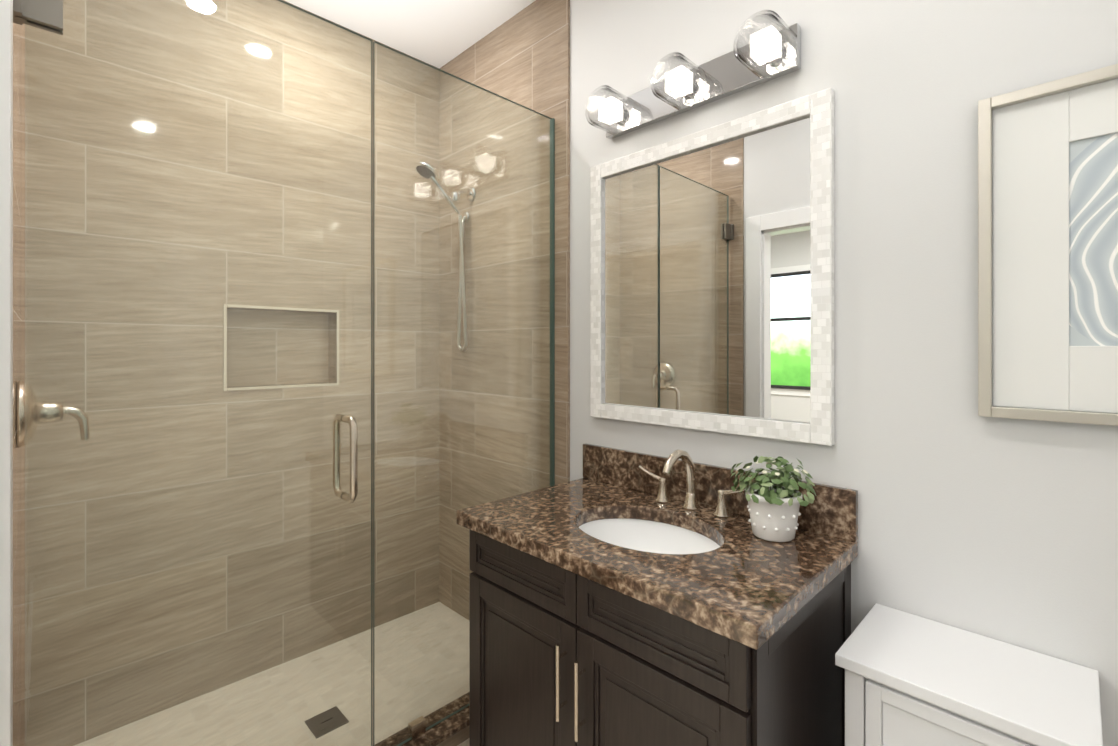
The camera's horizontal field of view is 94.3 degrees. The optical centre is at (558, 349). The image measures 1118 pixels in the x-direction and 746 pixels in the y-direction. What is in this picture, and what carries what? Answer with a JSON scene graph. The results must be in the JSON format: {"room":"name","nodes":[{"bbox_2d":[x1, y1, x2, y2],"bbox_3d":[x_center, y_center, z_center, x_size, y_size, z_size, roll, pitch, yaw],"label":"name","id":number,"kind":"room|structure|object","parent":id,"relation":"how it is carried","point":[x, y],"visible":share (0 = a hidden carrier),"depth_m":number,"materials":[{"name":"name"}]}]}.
{"room":"bathroom","nodes":[
{"label":"bathroom","id":0,"kind":"room"},
{"bbox_2d":[13,23,21,745],"bbox_3d":[-1.398,-0.060,1.266,0.100,2.800,0.930,0,0,-45],"label":"wall tiles","id":1,"kind":"structure","parent":0,"point":[17,141],"depth_m":1.33,"materials":[{"name":"beige tile"}]},
{"bbox_2d":[17,381,89,447],"bbox_3d":[-1.372,0.170,1.411,0.140,0.176,0.176,0,0,-45],"label":"shower valve","id":2,"kind":"object","parent":1,"relation":"attached to","point":[22,426],"visible":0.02,"depth_m":1.36,"materials":[{"name":"silver metal"}]},
{"bbox_2d":[13,0,372,745],"bbox_3d":[-0.828,0.149,1.296,0.748,2.158,0.141,0,0,-45],"label":"door","id":3,"kind":"structure","parent":1,"relation":"attached to","point":[43,14],"depth_m":1.26,"materials":[{"name":"grey"}]},
{"bbox_2d":[21,0,438,745],"bbox_3d":[-1.222,-0.060,2.238,1.720,2.800,0.200,0,0,-45],"label":"wall tile","id":4,"kind":"structure","parent":0,"point":[147,344],"depth_m":1.99,"materials":[{"name":"beige tile"}]},
{"bbox_2d":[223,304,338,390],"bbox_3d":[-1.148,-0.007,2.174,0.447,0.339,0.014,0,0,-45],"label":"trim","id":5,"kind":"structure","parent":4,"relation":"attached to","point":[225,306],"depth_m":2.13,"materials":[{"name":"beige"}]},
{"bbox_2d":[284,0,535,68],"bbox_3d":[0.013,-1.510,0.998,1.720,0.100,3.500,0,0,-45],"label":"ceiling","id":6,"kind":"structure","parent":0,"point":[439,34],"depth_m":2.30,"materials":[{"name":"white paint"}]},
{"bbox_2d":[570,0,1117,745],"bbox_3d":[0.950,-0.060,1.204,0.100,2.800,2.470,0,0,-45],"label":"wall","id":7,"kind":"structure","parent":0,"point":[992,528],"depth_m":1.24,"materials":[{"name":"white paint"}]},
{"bbox_2d":[439,0,569,619],"bbox_3d":[-0.254,-0.060,2.405,0.112,2.800,0.930,0,0,-45],"label":"wall tiles","id":8,"kind":"structure","parent":7,"relation":"attached to","point":[521,57],"depth_m":2.31,"materials":[{"name":"beige tile"}]},
{"bbox_2d":[415,162,475,350],"bbox_3d":[-0.527,-0.409,2.393,0.108,0.834,0.300,0,0,40],"label":"shower head","id":9,"kind":"object","parent":8,"relation":"attached to","point":[429,176],"depth_m":2.44},
{"bbox_2d":[586,10,800,138],"bbox_3d":[0.378,-0.825,1.610,0.135,0.132,0.676,0,0,-45],"label":"sconce","id":10,"kind":"object","parent":7,"relation":"attached to","point":[769,53],"visible":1,"depth_m":1.57,"materials":[{"name":"silver metal"}]},
{"bbox_2d":[590,88,833,445],"bbox_3d":[0.419,-0.214,1.644,0.028,0.928,0.833,0,0,-45],"label":"mirror","id":11,"kind":"object","parent":7,"relation":"attached to","point":[712,279],"visible":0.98,"depth_m":1.57,"materials":[{"name":"silver glass"}]},
{"bbox_2d":[583,444,857,541],"bbox_3d":[0.425,0.422,1.643,0.019,0.128,0.933,0,0,-45],"label":"backsplash","id":12,"kind":"structure","parent":7,"relation":"attached to","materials":[{"name":"stone"}]},
{"bbox_2d":[978,64,1117,425],"bbox_3d":[1.164,-0.198,0.894,0.030,0.686,0.688,0,0,-45],"label":"picture frame","id":13,"kind":"object","parent":7,"relation":"attached to","point":[1047,251],"visible":0.98,"depth_m":1.06,"materials":[{"name":"beige"}]},
{"bbox_3d":[0.365,1.390,0.643,1.720,0.100,2.500,0,0,-45],"label":"floor","id":14,"kind":"structure","parent":0,"visible":0},
{"bbox_2d":[457,444,857,745],"bbox_3d":[0.218,0.819,1.437,0.604,1.043,0.933,0,0,-45],"label":"bathroom vanity","id":15,"kind":"object","parent":14,"relation":"on","point":[618,597],"visible":0.98,"depth_m":1.24,"materials":[{"name":"brown wood"}]},
{"bbox_2d":[457,478,857,649],"bbox_3d":[0.225,0.507,1.444,0.584,0.042,0.933,0,0,-45],"label":"countertop","id":16,"kind":"structure","parent":15,"relation":"on","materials":[{"name":"stone"}]},
{"bbox_2d":[579,518,719,553],"bbox_3d":[0.238,0.603,1.425,0.406,0.150,0.506,0,0,-45],"label":"sink","id":17,"kind":"object","parent":16,"relation":"in","point":[654,535],"depth_m":1.59,"materials":[{"name":"white ceramic"}]},
{"bbox_2d":[638,449,747,517],"bbox_3d":[0.363,0.391,1.550,0.173,0.188,0.379,0,0,-45],"label":"faucet","id":18,"kind":"object","parent":16,"relation":"on","point":[673,487],"depth_m":1.59,"materials":[{"name":"silver metal"}]},
{"bbox_2d":[731,456,815,541],"bbox_3d":[0.546,0.379,1.348,0.194,0.210,0.230,0,0,-45],"label":"plant","id":19,"kind":"object","parent":16,"relation":"on","point":[773,509],"visible":1,"depth_m":1.30,"materials":[{"name":"green plant"}]},
{"bbox_2d":[835,603,1102,745],"bbox_3d":[0.808,0.985,1.038,0.327,0.710,0.384,0,0,-45],"label":"base cabinet","id":20,"kind":"object","parent":14,"relation":"on","point":[912,680],"visible":1,"depth_m":1.00,"materials":[{"name":"white paint"}]},
{"bbox_3d":[-0.201,-0.060,0.058,0.092,2.800,2.470,0,0,-45],"label":"wall","id":21,"kind":"structure","parent":0,"visible":0},
{"bbox_2d":[0,0,12,745],"bbox_3d":[-0.691,0.280,0.551,0.124,2.120,1.040,0,0,-45],"label":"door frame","id":22,"kind":"structure","parent":21,"relation":"attached to","point":[6,372],"depth_m":0.90,"materials":[{"name":"white paint"}]},
{"label":"outside","id":23,"kind":"structure","parent":0,"visible":0},
{"bbox_2d":[74,602,468,745],"bbox_3d":[-0.869,1.375,1.883,1.720,0.130,1.000,0,0,-45],"label":"floor","id":24,"kind":"structure","parent":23,"point":[318,691],"depth_m":1.96,"materials":[{"name":"tile"}]},
{"bbox_2d":[305,706,348,738],"bbox_3d":[-0.817,1.307,1.823,0.110,0.006,0.110,0,0,-45],"label":"floor drain","id":25,"kind":"object","parent":24,"relation":"on","point":[317,719],"depth_m":1.82,"materials":[{"name":"silver metal"}]},
{"bbox_2d":[374,692,468,745],"bbox_3d":[-0.555,1.290,1.568,1.520,0.100,0.120,0,0,-45],"label":"curb","id":26,"kind":"object","parent":24,"relation":"on","point":[452,730],"depth_m":1.71,"materials":[{"name":"stone"}]},
{"bbox_2d":[373,41,554,745],"bbox_3d":[-0.292,0.155,1.830,0.753,2.170,0.024,0,0,-45],"label":"glass wall","id":27,"kind":"structure","parent":26,"relation":"on","point":[417,728],"depth_m":1.75,"materials":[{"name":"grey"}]}
]}

